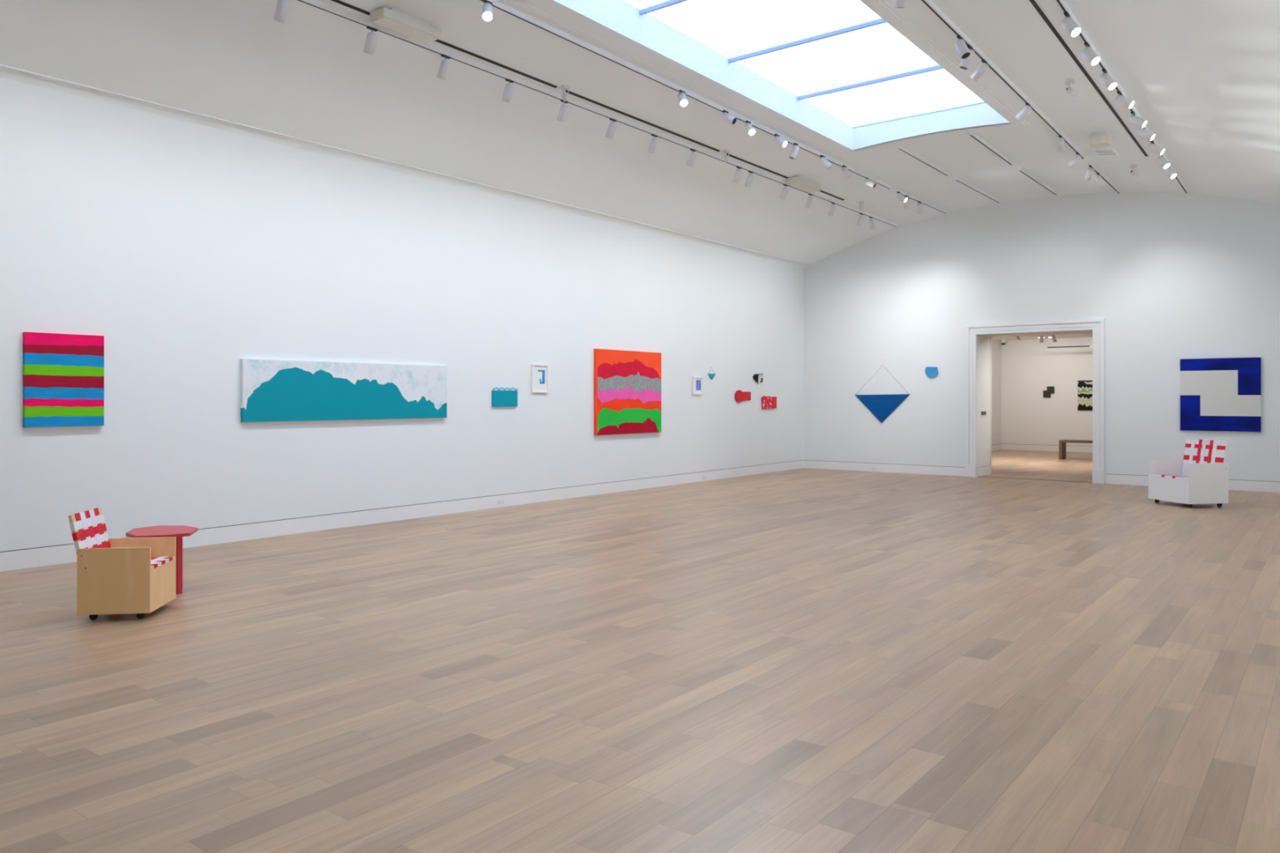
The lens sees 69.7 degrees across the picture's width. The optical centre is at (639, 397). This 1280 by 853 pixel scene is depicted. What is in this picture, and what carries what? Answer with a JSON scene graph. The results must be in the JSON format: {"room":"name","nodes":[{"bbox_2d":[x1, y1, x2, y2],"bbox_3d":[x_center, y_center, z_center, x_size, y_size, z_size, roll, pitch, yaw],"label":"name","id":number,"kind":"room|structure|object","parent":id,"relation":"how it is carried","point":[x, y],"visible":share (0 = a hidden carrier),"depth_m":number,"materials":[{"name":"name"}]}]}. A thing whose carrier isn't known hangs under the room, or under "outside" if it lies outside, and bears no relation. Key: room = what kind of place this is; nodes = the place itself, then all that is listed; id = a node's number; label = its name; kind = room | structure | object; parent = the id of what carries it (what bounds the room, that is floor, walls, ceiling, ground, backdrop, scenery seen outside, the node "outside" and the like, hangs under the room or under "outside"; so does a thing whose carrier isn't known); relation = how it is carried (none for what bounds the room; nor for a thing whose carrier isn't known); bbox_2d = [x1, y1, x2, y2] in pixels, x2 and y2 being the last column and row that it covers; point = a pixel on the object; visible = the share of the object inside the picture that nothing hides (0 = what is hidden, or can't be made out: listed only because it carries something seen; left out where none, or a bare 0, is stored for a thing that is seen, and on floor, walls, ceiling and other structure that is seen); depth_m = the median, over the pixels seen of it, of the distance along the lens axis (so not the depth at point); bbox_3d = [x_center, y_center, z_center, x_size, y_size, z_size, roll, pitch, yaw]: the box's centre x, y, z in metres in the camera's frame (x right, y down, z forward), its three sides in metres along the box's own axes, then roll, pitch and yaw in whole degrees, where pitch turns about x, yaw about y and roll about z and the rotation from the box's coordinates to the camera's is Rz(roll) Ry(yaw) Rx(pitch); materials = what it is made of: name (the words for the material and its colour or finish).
{"room":"museum","nodes":[
{"label":"museum","id":0,"kind":"room"},
{"bbox_2d":[0,76,804,551],"bbox_3d":[-2.874,-0.837,11.486,0.234,4.326,21.100,0,0,38],"label":"wall","id":1,"kind":"structure","parent":0,"point":[194,251],"depth_m":10.39,"materials":[{"name":"paint"}]},
{"bbox_2d":[22,332,103,427],"bbox_3d":[-5.191,-0.159,8.296,0.047,0.835,0.645,0,0,38],"label":"painting","id":2,"kind":"object","parent":1,"relation":"attached to","point":[63,374],"visible":1,"depth_m":8.26,"materials":[{"name":"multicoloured paint"}]},
{"bbox_2d":[240,359,447,422],"bbox_3d":[-3.331,-0.076,10.713,0.047,0.662,2.747,0,0,38],"label":"painting","id":3,"kind":"object","parent":1,"relation":"attached to","point":[272,390],"visible":1,"depth_m":10.53,"materials":[{"name":"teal paint"}]},
{"bbox_2d":[0,459,804,572],"bbox_3d":[-2.887,1.413,11.497,0.200,0.174,21.100,0,0,38],"label":"baseboard","id":4,"kind":"structure","parent":1,"relation":"attached to","point":[11,560],"depth_m":11.10,"materials":[{"name":"paint"}]},
{"bbox_2d":[0,63,810,266],"bbox_3d":[-2.750,-2.821,11.265,0.029,0.030,20.900,0,0,38],"label":"trim","id":5,"kind":"structure","parent":1,"relation":"attached to","point":[1,65],"depth_m":10.23,"materials":[{"name":"paint"}]},
{"bbox_2d":[491,387,517,406],"bbox_3d":[-1.852,-0.011,12.650,0.027,0.258,0.483,0,0,38],"label":"wall sculpture","id":6,"kind":"object","parent":1,"relation":"attached to","point":[501,397],"visible":1,"depth_m":12.62,"materials":[{"name":"teal paint"}]},
{"bbox_2d":[531,364,548,392],"bbox_3d":[-1.435,-0.278,13.191,0.029,0.404,0.333,0,0,38],"label":"framed drawing","id":7,"kind":"object","parent":1,"relation":"attached to","point":[540,372],"visible":1,"depth_m":13.19,"materials":[{"name":"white paper"}]},
{"bbox_2d":[593,348,661,435],"bbox_3d":[-0.175,-0.088,14.813,0.047,1.335,1.693,0,0,38],"label":"painting","id":8,"kind":"object","parent":1,"relation":"attached to","point":[627,384],"visible":1,"depth_m":14.72,"materials":[{"name":"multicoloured paint"}]},
{"bbox_2d":[692,376,702,394],"bbox_3d":[1.025,-0.220,16.388,0.029,0.317,0.295,0,0,38],"label":"framed drawing","id":9,"kind":"object","parent":1,"relation":"attached to","point":[697,381],"visible":1,"depth_m":16.39,"materials":[{"name":"white paper"}]},
{"bbox_2d":[0,449,1279,852],"bbox_3d":[3.904,1.600,12.327,10.150,0.200,31.300,0,0,38],"label":"floor","id":10,"kind":"structure","parent":0,"point":[798,660],"depth_m":4.87,"materials":[{"name":"brown wood"}]},
{"bbox_2d":[67,507,176,620],"bbox_3d":[-3.589,1.140,6.391,0.526,0.718,0.480,0,0,-8],"label":"armchair","id":11,"kind":"object","parent":10,"relation":"on","point":[115,575],"visible":1,"depth_m":6.18,"materials":[{"name":"brown wood"}]},
{"bbox_2d":[125,525,197,594],"bbox_3d":[-3.715,1.265,7.137,0.606,0.470,0.498,0,0,38],"label":"side table","id":12,"kind":"object","parent":10,"relation":"on","point":[178,531],"visible":0.52,"depth_m":7.03,"materials":[{"name":"red paint"}]},
{"bbox_2d":[1058,439,1092,459],"bbox_3d":[10.995,1.265,22.025,1.700,0.470,0.420,0,0,38],"label":"bench","id":13,"kind":"object","parent":10,"relation":"on","point":[1062,443],"visible":0.52,"depth_m":22.35,"materials":[{"name":"brown wood"}]},
{"bbox_2d":[1148,439,1228,507],"bbox_3d":[7.663,1.045,12.864,0.644,0.908,0.742,0,0,-11],"label":"armchair","id":14,"kind":"object","parent":10,"relation":"on","point":[1202,477],"visible":1,"depth_m":12.66,"materials":[{"name":"white paint"}]},
{"bbox_2d":[0,0,1279,268],"bbox_3d":[0.915,-3.192,8.444,9.550,1.155,20.900,0,0,38],"label":"ceiling","id":15,"kind":"structure","parent":0,"point":[1203,76],"depth_m":10.01,"materials":[{"name":"paint"}]},
{"bbox_2d":[331,0,369,15],"bbox_3d":[-4.616,-3.438,5.351,0.042,0.032,7.250,0,0,38],"label":"air slot","id":16,"kind":"object","parent":15,"relation":"attached to","point":[341,2],"visible":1,"depth_m":8.06,"materials":[{"name":"black metal"}]},
{"bbox_2d":[369,6,440,43],"bbox_3d":[-2.132,-3.410,8.379,0.200,0.146,0.640,0,0,38],"label":"box","id":17,"kind":"object","parent":15,"relation":"attached to","point":[395,20],"visible":1,"depth_m":8.30,"materials":[{"name":"white plastic"}]},
{"bbox_2d":[435,39,557,88],"bbox_3d":[-1.448,-3.438,9.468,0.042,0.032,1.720,0,0,38],"label":"air slot","id":18,"kind":"object","parent":15,"relation":"attached to","point":[437,40],"visible":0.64,"depth_m":9.41,"materials":[{"name":"black metal"}]},
{"bbox_2d":[558,84,569,101],"bbox_3d":[-0.836,-3.368,10.170,0.090,0.165,0.100,0,0,38],"label":"bracket","id":19,"kind":"object","parent":15,"relation":"attached to","point":[563,87],"visible":1,"depth_m":10.16,"materials":[{"name":"white metal"}]},
{"bbox_2d":[297,0,897,226],"bbox_3d":[-1.047,-3.396,10.156,0.032,0.067,20.020,0,0,38],"label":"track","id":20,"kind":"object","parent":15,"relation":"attached to","point":[316,3],"visible":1,"depth_m":10.08,"materials":[{"name":"metal"}]},
{"bbox_2d":[273,0,289,23],"bbox_3d":[-2.995,-3.247,7.681,0.154,0.235,0.100,0,0,38],"label":"track light","id":21,"kind":"object","parent":20,"relation":"attached to","point":[282,6],"visible":1,"depth_m":7.65,"materials":[{"name":"white metal"}]},
{"bbox_2d":[363,26,377,54],"bbox_3d":[-2.458,-3.247,8.378,0.154,0.235,0.100,0,0,38],"label":"track light","id":22,"kind":"object","parent":20,"relation":"attached to","point":[371,40],"visible":1,"depth_m":8.35,"materials":[{"name":"white metal"}]},
{"bbox_2d":[436,53,450,80],"bbox_3d":[-1.934,-3.247,9.059,0.154,0.235,0.102,0,0,38],"label":"track light","id":23,"kind":"object","parent":20,"relation":"attached to","point":[444,67],"visible":1,"depth_m":9.02,"materials":[{"name":"white metal"}]},
{"bbox_2d":[501,78,514,102],"bbox_3d":[-1.403,-3.247,9.749,0.154,0.235,0.100,0,0,38],"label":"track light","id":24,"kind":"object","parent":20,"relation":"attached to","point":[508,89],"visible":1,"depth_m":9.72,"materials":[{"name":"white metal"}]},
{"bbox_2d":[556,99,568,122],"bbox_3d":[-0.879,-3.247,10.431,0.154,0.235,0.100,0,0,38],"label":"track light","id":25,"kind":"object","parent":20,"relation":"attached to","point":[563,109],"visible":0.99,"depth_m":10.40,"materials":[{"name":"white metal"}]},
{"bbox_2d":[604,118,617,138],"bbox_3d":[-0.348,-3.247,11.120,0.154,0.235,0.101,0,0,38],"label":"track light","id":26,"kind":"object","parent":20,"relation":"attached to","point":[612,126],"visible":1,"depth_m":11.08,"materials":[{"name":"white metal"}]},
{"bbox_2d":[647,133,657,153],"bbox_3d":[0.165,-3.247,11.786,0.154,0.235,0.102,0,0,38],"label":"track light","id":27,"kind":"object","parent":20,"relation":"attached to","point":[652,146],"visible":1,"depth_m":11.75,"materials":[{"name":"white metal"}]},
{"bbox_2d":[685,148,696,167],"bbox_3d":[0.695,-3.247,12.475,0.154,0.235,0.100,0,0,38],"label":"track light","id":28,"kind":"object","parent":20,"relation":"attached to","point":[692,156],"visible":1,"depth_m":12.44,"materials":[{"name":"white metal"}]},
{"bbox_2d":[732,166,742,183],"bbox_3d":[1.421,-3.247,13.418,0.154,0.235,0.100,0,0,38],"label":"track light","id":29,"kind":"object","parent":20,"relation":"attached to","point":[738,174],"visible":1,"depth_m":13.38,"materials":[{"name":"white metal"}]},
{"bbox_2d":[744,170,754,187],"bbox_3d":[1.622,-3.247,13.680,0.154,0.235,0.102,0,0,38],"label":"track light","id":30,"kind":"object","parent":20,"relation":"attached to","point":[749,179],"visible":1,"depth_m":13.65,"materials":[{"name":"white metal"}]},
{"bbox_2d":[779,183,788,199],"bbox_3d":[2.274,-3.247,14.527,0.154,0.235,0.101,0,0,38],"label":"track light","id":31,"kind":"object","parent":20,"relation":"attached to","point":[784,190],"visible":1,"depth_m":14.49,"materials":[{"name":"white metal"}]},
{"bbox_2d":[804,193,813,208],"bbox_3d":[2.793,-3.247,15.201,0.154,0.235,0.100,0,0,38],"label":"track light","id":32,"kind":"object","parent":20,"relation":"attached to","point":[810,199],"visible":1,"depth_m":15.16,"materials":[{"name":"white metal"}]},
{"bbox_2d":[827,202,835,216],"bbox_3d":[3.311,-3.247,15.875,0.154,0.235,0.100,0,0,38],"label":"track light","id":33,"kind":"object","parent":20,"relation":"attached to","point":[832,210],"visible":1,"depth_m":15.84,"materials":[{"name":"white metal"}]},
{"bbox_2d":[856,213,864,226],"bbox_3d":[4.024,-3.247,16.801,0.154,0.235,0.102,0,0,38],"label":"track light","id":34,"kind":"object","parent":20,"relation":"attached to","point":[861,218],"visible":1,"depth_m":16.77,"materials":[{"name":"white metal"}]},
{"bbox_2d":[868,216,875,230],"bbox_3d":[4.316,-3.246,17.124,0.150,0.236,0.092,0,0,-36],"label":"track light","id":35,"kind":"object","parent":20,"relation":"attached to","point":[871,223],"visible":1,"depth_m":17.09,"materials":[{"name":"white metal"}]},
{"bbox_2d":[565,89,720,151],"bbox_3d":[0.132,-3.438,11.520,0.042,0.032,3.180,0,0,38],"label":"air slot","id":36,"kind":"object","parent":15,"relation":"attached to","point":[566,91],"visible":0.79,"depth_m":11.32,"materials":[{"name":"black metal"}]},
{"bbox_2d":[480,0,891,189],"bbox_3d":[-1.079,-3.543,8.528,0.032,0.070,17.400,0,0,37],"label":"track","id":37,"kind":"object","parent":15,"relation":"attached to","point":[498,4],"visible":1,"depth_m":10.11,"materials":[{"name":"metal"}]},
{"bbox_2d":[482,0,493,21],"bbox_3d":[-1.347,-3.416,8.116,0.092,0.207,0.181,0,0,-10],"label":"track light","id":38,"kind":"object","parent":37,"relation":"hanging from","point":[487,13],"visible":1,"depth_m":8.07,"materials":[{"name":"white metal"}]},
{"bbox_2d":[677,89,688,106],"bbox_3d":[0.489,-3.417,10.500,0.092,0.205,0.183,0,0,-10],"label":"track light","id":39,"kind":"object","parent":37,"relation":"hanging from","point":[682,96],"visible":1,"depth_m":10.46,"materials":[{"name":"white metal"}]},
{"bbox_2d":[721,110,737,124],"bbox_3d":[1.092,-3.427,11.251,0.194,0.185,0.104,0,0,38],"label":"track light","id":40,"kind":"object","parent":37,"relation":"attached to","point":[726,116],"visible":1,"depth_m":11.22,"materials":[{"name":"white metal"}]},
{"bbox_2d":[744,120,755,135],"bbox_3d":[1.393,-3.420,11.664,0.097,0.200,0.187,0,0,-19],"label":"track light","id":41,"kind":"object","parent":37,"relation":"attached to","point":[748,127],"visible":1,"depth_m":11.63,"materials":[{"name":"white metal"}]},
{"bbox_2d":[773,133,787,147],"bbox_3d":[1.871,-3.426,12.264,0.194,0.188,0.100,0,0,38],"label":"track light","id":42,"kind":"object","parent":37,"relation":"attached to","point":[777,139],"visible":1,"depth_m":12.24,"materials":[{"name":"white metal"}]},
{"bbox_2d":[788,142,799,159],"bbox_3d":[2.132,-3.410,12.723,0.151,0.221,0.093,0,0,-3],"label":"track light","id":43,"kind":"object","parent":37,"relation":"attached to","point":[795,148],"visible":1,"depth_m":12.69,"materials":[{"name":"white metal"}]},
{"bbox_2d":[819,155,831,168],"bbox_3d":[2.699,-3.419,13.362,0.185,0.202,0.098,0,0,5],"label":"track light","id":44,"kind":"object","parent":37,"relation":"attached to","point":[823,160],"visible":1,"depth_m":13.32,"materials":[{"name":"white metal"}]},
{"bbox_2d":[841,164,851,178],"bbox_3d":[3.134,-3.436,13.995,0.097,0.169,0.206,0,0,38],"label":"track light","id":45,"kind":"object","parent":37,"relation":"attached to","point":[845,171],"visible":1,"depth_m":13.95,"materials":[{"name":"white metal"}]},
{"bbox_2d":[864,177,876,187],"bbox_3d":[3.667,-3.425,14.645,0.195,0.183,0.104,0,0,38],"label":"track light","id":46,"kind":"object","parent":37,"relation":"attached to","point":[867,181],"visible":1,"depth_m":14.62,"materials":[{"name":"white metal"}]},
{"bbox_2d":[720,149,729,162],"bbox_3d":[1.195,-3.368,12.809,0.090,0.165,0.100,0,0,38],"label":"bracket","id":47,"kind":"object","parent":15,"relation":"attached to","point":[725,151],"visible":1,"depth_m":12.79,"materials":[{"name":"white metal"}]},
{"bbox_2d":[726,153,789,177],"bbox_3d":[1.785,-3.438,13.668,0.042,0.032,1.920,0,0,38],"label":"air slot","id":48,"kind":"object","parent":15,"relation":"attached to","point":[730,155],"visible":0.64,"depth_m":13.59,"materials":[{"name":"black metal"}]},
{"bbox_2d":[507,0,1029,157],"bbox_3d":[0.836,-3.759,8.694,2.673,0.382,10.520,0,0,38],"label":"frame","id":49,"kind":"structure","parent":15,"relation":"attached to","point":[620,16],"depth_m":10.94,"materials":[{"name":"paint"}]},
{"bbox_2d":[786,175,821,192],"bbox_3d":[2.599,-3.403,14.593,0.200,0.146,0.800,0,0,38],"label":"box","id":50,"kind":"object","parent":15,"relation":"attached to","point":[800,182],"visible":1,"depth_m":14.47,"materials":[{"name":"white plastic"}]},
{"bbox_2d":[819,190,844,200],"bbox_3d":[3.206,-3.438,15.514,0.042,0.032,1.060,0,0,38],"label":"air slot","id":51,"kind":"object","parent":15,"relation":"attached to","point":[824,192],"visible":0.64,"depth_m":15.57,"materials":[{"name":"black metal"}]},
{"bbox_2d":[897,189,946,213],"bbox_3d":[5.124,-3.547,16.625,0.033,0.067,2.280,0,0,38],"label":"track","id":52,"kind":"object","parent":15,"relation":"attached to","point":[902,193],"visible":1,"depth_m":16.57,"materials":[{"name":"metal"}]},
{"bbox_2d":[896,191,907,202],"bbox_3d":[4.464,-3.422,15.684,0.193,0.189,0.104,0,0,38],"label":"track light","id":53,"kind":"object","parent":52,"relation":"hanging from","point":[899,195],"visible":1,"depth_m":15.66,"materials":[{"name":"white metal"}]},
{"bbox_2d":[902,195,909,208],"bbox_3d":[4.645,-3.414,16.043,0.092,0.206,0.186,0,0,5],"label":"track light","id":54,"kind":"object","parent":52,"relation":"hanging from","point":[905,205],"visible":0.87,"depth_m":16.02,"materials":[{"name":"white metal"}]},
{"bbox_2d":[916,200,923,213],"bbox_3d":[5.025,-3.409,16.506,0.092,0.215,0.174,0,0,30],"label":"track light","id":55,"kind":"object","parent":52,"relation":"hanging from","point":[919,206],"visible":1,"depth_m":16.47,"materials":[{"name":"white metal"}]},
{"bbox_2d":[897,145,948,175],"bbox_3d":[4.357,-3.625,14.058,0.033,0.067,2.044,0,0,37],"label":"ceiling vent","id":56,"kind":"object","parent":15,"relation":"attached to","point":[900,147],"visible":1,"depth_m":13.96,"materials":[{"name":"metal"}]},
{"bbox_2d":[955,177,1000,203],"bbox_3d":[5.922,-3.626,16.055,0.033,0.068,2.290,0,0,38],"label":"track","id":57,"kind":"object","parent":15,"relation":"attached to","point":[957,179],"visible":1,"depth_m":15.94,"materials":[{"name":"metal"}]},
{"bbox_2d":[969,131,1013,164],"bbox_3d":[5.137,-3.626,13.383,0.032,0.068,2.042,0,0,37],"label":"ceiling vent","id":58,"kind":"object","parent":15,"relation":"attached to","point":[972,134],"visible":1,"depth_m":13.27,"materials":[{"name":"metal"}]},
{"bbox_2d":[921,0,1084,159],"bbox_3d":[2.443,-3.526,8.013,0.043,0.073,13.682,0,0,37],"label":"track","id":59,"kind":"object","parent":15,"relation":"attached to","point":[929,3],"visible":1,"depth_m":9.85,"materials":[{"name":"metal"}]},
{"bbox_2d":[894,0,906,8],"bbox_3d":[2.191,-3.381,7.707,0.092,0.227,0.138,0,0,-7],"label":"track light","id":60,"kind":"object","parent":59,"relation":"hanging from","point":[899,3],"visible":1,"depth_m":7.69,"materials":[{"name":"white metal"}]},
{"bbox_2d":[954,35,970,59],"bbox_3d":[3.115,-3.385,8.882,0.102,0.224,0.158,0,0,-30],"label":"track light","id":61,"kind":"object","parent":59,"relation":"hanging from","point":[961,46],"visible":1,"depth_m":8.86,"materials":[{"name":"white metal"}]},
{"bbox_2d":[959,44,974,70],"bbox_3d":[3.256,-3.385,9.159,0.146,0.226,0.111,0,0,38],"label":"track light","id":62,"kind":"object","parent":59,"relation":"hanging from","point":[965,64],"visible":0.84,"depth_m":9.12,"materials":[{"name":"white metal"}]},
{"bbox_2d":[970,59,989,81],"bbox_3d":[3.552,-3.409,9.600,0.101,0.180,0.197,0,0,-27],"label":"track light","id":63,"kind":"object","parent":59,"relation":"hanging from","point":[984,68],"visible":1,"depth_m":9.56,"materials":[{"name":"white metal"}]},
{"bbox_2d":[1015,102,1031,121],"bbox_3d":[4.598,-3.414,11.007,0.100,0.178,0.197,0,0,-24],"label":"track light","id":64,"kind":"object","parent":59,"relation":"hanging from","point":[1027,109],"visible":1,"depth_m":10.96,"materials":[{"name":"white metal"}]},
{"bbox_2d":[1056,135,1065,151],"bbox_3d":[5.660,-3.418,12.365,0.092,0.178,0.206,0,0,31],"label":"track light","id":65,"kind":"object","parent":59,"relation":"hanging from","point":[1060,141],"visible":1,"depth_m":12.32,"materials":[{"name":"white metal"}]},
{"bbox_2d":[1067,152,1081,167],"bbox_3d":[6.261,-3.418,13.240,0.097,0.183,0.196,0,0,-18],"label":"track light","id":66,"kind":"object","parent":59,"relation":"hanging from","point":[1077,157],"visible":1,"depth_m":13.20,"materials":[{"name":"white metal"}]},
{"bbox_2d":[1018,167,1057,195],"bbox_3d":[6.702,-3.625,15.417,0.034,0.068,2.250,0,0,38],"label":"track","id":67,"kind":"object","parent":15,"relation":"attached to","point":[1021,170],"visible":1,"depth_m":15.31,"materials":[{"name":"metal"}]},
{"bbox_2d":[1063,78,1078,96],"bbox_3d":[4.684,-3.370,9.980,0.162,0.180,0.118,0,0,-7],"label":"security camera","id":68,"kind":"object","parent":15,"relation":"attached to","point":[1068,82],"visible":1,"depth_m":9.96,"materials":[{"name":"white plastic"}]},
{"bbox_2d":[1029,0,1148,156],"bbox_3d":[4.440,-3.416,9.328,0.042,0.065,9.202,0,0,37],"label":"air slot","id":69,"kind":"object","parent":15,"relation":"attached to","point":[1033,2],"visible":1,"depth_m":9.51,"materials":[{"name":"black metal"}]},
{"bbox_2d":[1089,131,1111,147],"bbox_3d":[6.067,-3.408,12.114,0.259,0.170,0.259,0,0,38],"label":"ceiling speaker","id":70,"kind":"object","parent":15,"relation":"attached to","point":[1097,139],"visible":0.99,"depth_m":12.03,"materials":[{"name":"white plastic"}]},
{"bbox_2d":[1088,161,1120,193],"bbox_3d":[7.505,-3.545,14.824,0.035,0.068,2.470,0,0,37],"label":"track","id":71,"kind":"object","parent":15,"relation":"attached to","point":[1096,170],"visible":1,"depth_m":14.77,"materials":[{"name":"metal"}]},
{"bbox_2d":[1084,164,1094,180],"bbox_3d":[6.832,-3.413,13.976,0.092,0.196,0.198,0,0,6],"label":"track light","id":72,"kind":"object","parent":71,"relation":"hanging from","point":[1090,171],"visible":1,"depth_m":13.93,"materials":[{"name":"white metal"}]},
{"bbox_2d":[1094,172,1105,187],"bbox_3d":[7.201,-3.403,14.399,0.174,0.219,0.092,0,0,-23],"label":"track light","id":73,"kind":"object","parent":71,"relation":"hanging from","point":[1099,180],"visible":1,"depth_m":14.37,"materials":[{"name":"white metal"}]},
{"bbox_2d":[1091,148,1119,155],"bbox_3d":[6.642,-3.510,13.122,0.279,0.057,0.440,0,0,38],"label":"ceiling vent","id":74,"kind":"object","parent":15,"relation":"in","point":[1100,152],"visible":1,"depth_m":13.10,"materials":[{"name":"metal"}]},
{"bbox_2d":[1056,0,1188,193],"bbox_3d":[3.929,-3.342,8.251,0.034,0.069,16.873,0,0,37],"label":"track","id":75,"kind":"object","parent":15,"relation":"attached to","point":[1063,4],"visible":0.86,"depth_m":9.20,"materials":[{"name":"metal"}]},
{"bbox_2d":[1060,11,1081,37],"bbox_3d":[3.692,-3.197,7.882,0.099,0.225,0.178,0,0,-22],"label":"track light","id":76,"kind":"object","parent":75,"relation":"hanging from","point":[1068,24],"visible":1,"depth_m":7.86,"materials":[{"name":"white metal"}]},
{"bbox_2d":[1080,41,1100,65],"bbox_3d":[4.198,-3.201,8.565,0.099,0.225,0.178,0,0,-22],"label":"track light","id":77,"kind":"object","parent":75,"relation":"hanging from","point":[1087,52],"visible":1,"depth_m":8.54,"materials":[{"name":"white metal"}]},
{"bbox_2d":[1098,68,1117,90],"bbox_3d":[4.716,-3.205,9.265,0.099,0.225,0.178,0,0,-22],"label":"track light","id":78,"kind":"object","parent":75,"relation":"hanging from","point":[1104,78],"visible":1,"depth_m":9.24,"materials":[{"name":"white metal"}]},
{"bbox_2d":[1114,90,1134,109],"bbox_3d":[5.246,-3.219,9.954,0.194,0.203,0.104,0,0,38],"label":"track light","id":79,"kind":"object","parent":75,"relation":"hanging from","point":[1126,102],"visible":1,"depth_m":9.93,"materials":[{"name":"white metal"}]},
{"bbox_2d":[1128,111,1146,128],"bbox_3d":[5.776,-3.223,10.670,0.194,0.203,0.104,0,0,38],"label":"track light","id":80,"kind":"object","parent":75,"relation":"hanging from","point":[1133,119],"visible":1,"depth_m":10.64,"materials":[{"name":"white metal"}]},
{"bbox_2d":[1137,127,1155,141],"bbox_3d":[6.174,-3.225,11.208,0.194,0.203,0.104,0,0,38],"label":"track light","id":81,"kind":"object","parent":75,"relation":"hanging from","point":[1142,132],"visible":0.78,"depth_m":11.18,"materials":[{"name":"white metal"}]},
{"bbox_2d":[1147,140,1164,155],"bbox_3d":[6.680,-3.229,11.892,0.194,0.203,0.104,0,0,38],"label":"track light","id":82,"kind":"object","parent":75,"relation":"hanging from","point":[1153,148],"visible":0.96,"depth_m":11.87,"materials":[{"name":"white metal"}]},
{"bbox_2d":[1155,155,1169,168],"bbox_3d":[7.113,-3.221,12.505,0.099,0.225,0.178,0,0,-22],"label":"track light","id":83,"kind":"object","parent":75,"relation":"hanging from","point":[1161,160],"visible":0.78,"depth_m":12.48,"materials":[{"name":"white metal"}]},
{"bbox_2d":[1163,166,1177,178],"bbox_3d":[7.541,-3.224,13.084,0.099,0.225,0.178,0,0,-22],"label":"track light","id":84,"kind":"object","parent":75,"relation":"hanging from","point":[1169,171],"visible":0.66,"depth_m":13.05,"materials":[{"name":"white metal"}]},
{"bbox_2d":[1128,164,1140,176],"bbox_3d":[7.379,-3.395,13.710,0.162,0.180,0.118,0,0,-7],"label":"ceiling sensor","id":85,"kind":"object","parent":15,"relation":"attached to","point":[1133,171],"visible":1,"depth_m":13.70,"materials":[{"name":"white plastic"}]},
{"bbox_2d":[991,338,1001,450],"bbox_3d":[7.746,-0.080,23.264,0.200,3.160,9.080,0,0,38],"label":"wall","id":86,"kind":"structure","parent":0,"point":[996,344],"depth_m":26.25,"materials":[{"name":"paint"}]},
{"bbox_2d":[804,191,1279,481],"bbox_3d":[7.340,-1.187,16.793,9.550,5.026,0.230,0,0,38],"label":"wall","id":87,"kind":"structure","parent":0,"point":[1171,277],"depth_m":16.55,"materials":[{"name":"paint"}]},
{"bbox_2d":[855,364,909,422],"bbox_3d":[4.883,-0.081,18.560,1.154,1.174,0.021,0,0,38],"label":"triangle","id":88,"kind":"object","parent":87,"relation":"hanging from","point":[881,406],"visible":1,"depth_m":18.55,"materials":[{"name":"blue paint"}]},
{"bbox_2d":[804,459,964,476],"bbox_3d":[4.962,1.413,18.642,3.525,0.174,0.200,0,0,38],"label":"baseboard","id":89,"kind":"structure","parent":87,"relation":"attached to","point":[839,465],"depth_m":18.50,"materials":[{"name":"paint"}]},
{"bbox_2d":[1105,473,1279,493],"bbox_3d":[9.626,1.413,15.053,3.805,0.174,0.200,0,0,38],"label":"baseboard","id":90,"kind":"structure","parent":87,"relation":"attached to","point":[1123,479],"depth_m":14.92,"materials":[{"name":"paint"}]},
{"bbox_2d":[1180,357,1261,431],"bbox_3d":[9.469,-0.052,15.020,1.119,1.190,0.037,0,0,38],"label":"painting","id":91,"kind":"object","parent":87,"relation":"attached to","point":[1217,394],"visible":1,"depth_m":14.99,"materials":[{"name":"paint"}]},
{"bbox_2d":[991,333,1092,340],"bbox_3d":[11.068,-1.710,20.612,8.700,0.100,9.230,0,0,38],"label":"ceiling","id":92,"kind":"structure","parent":0,"point":[1088,335],"depth_m":24.98,"materials":[{"name":"paint"}]},
{"bbox_2d":[1047,345,1092,347],"bbox_3d":[12.553,-1.499,23.526,4.000,0.322,0.034,0,0,38],"label":"rail","id":93,"kind":"object","parent":92,"relation":"hanging from","point":[1086,345],"visible":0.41,"depth_m":24.42,"materials":[{"name":"black metal"}]},
{"bbox_2d":[1001,337,1092,446],"bbox_3d":[13.822,-0.167,24.190,8.300,2.986,0.200,0,0,38],"label":"wall","id":94,"kind":"structure","parent":0,"point":[1028,366],"depth_m":25.92,"materials":[{"name":"paint"}]},
{"bbox_2d":[1001,443,1092,452],"bbox_3d":[13.822,1.413,24.190,8.300,0.174,0.200,0,0,38],"label":"baseboard","id":95,"kind":"structure","parent":94,"relation":"attached to","point":[1004,446],"depth_m":25.92,"materials":[{"name":"paint"}]},
{"bbox_2d":[1043,386,1054,397],"bbox_3d":[11.486,-0.165,25.840,0.292,0.310,0.027,0,0,38],"label":"wall sculpture","id":96,"kind":"object","parent":94,"relation":"attached to","point":[1050,389],"visible":1,"depth_m":25.83,"materials":[{"name":"grey fabric"}]},
{"bbox_2d":[1077,380,1092,410],"bbox_3d":[12.677,-0.066,24.918,1.500,0.822,0.037,0,0,38],"label":"painting","id":97,"kind":"object","parent":94,"relation":"attached to","point":[1084,387],"visible":0.23,"depth_m":25.25,"materials":[{"name":"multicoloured paint"}]},
{"bbox_3d":[8.299,-0.080,17.014,8.700,3.160,0.150,0,0,38],"label":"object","id":98,"kind":"object","parent":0,"visible":0},
{"bbox_2d":[964,318,1105,484],"bbox_3d":[7.440,0.050,17.153,2.520,2.900,0.978,0,0,38],"label":"door frame","id":99,"kind":"structure","parent":98,"relation":"attached to","point":[978,336],"depth_m":17.42,"materials":[{"name":"paint"}]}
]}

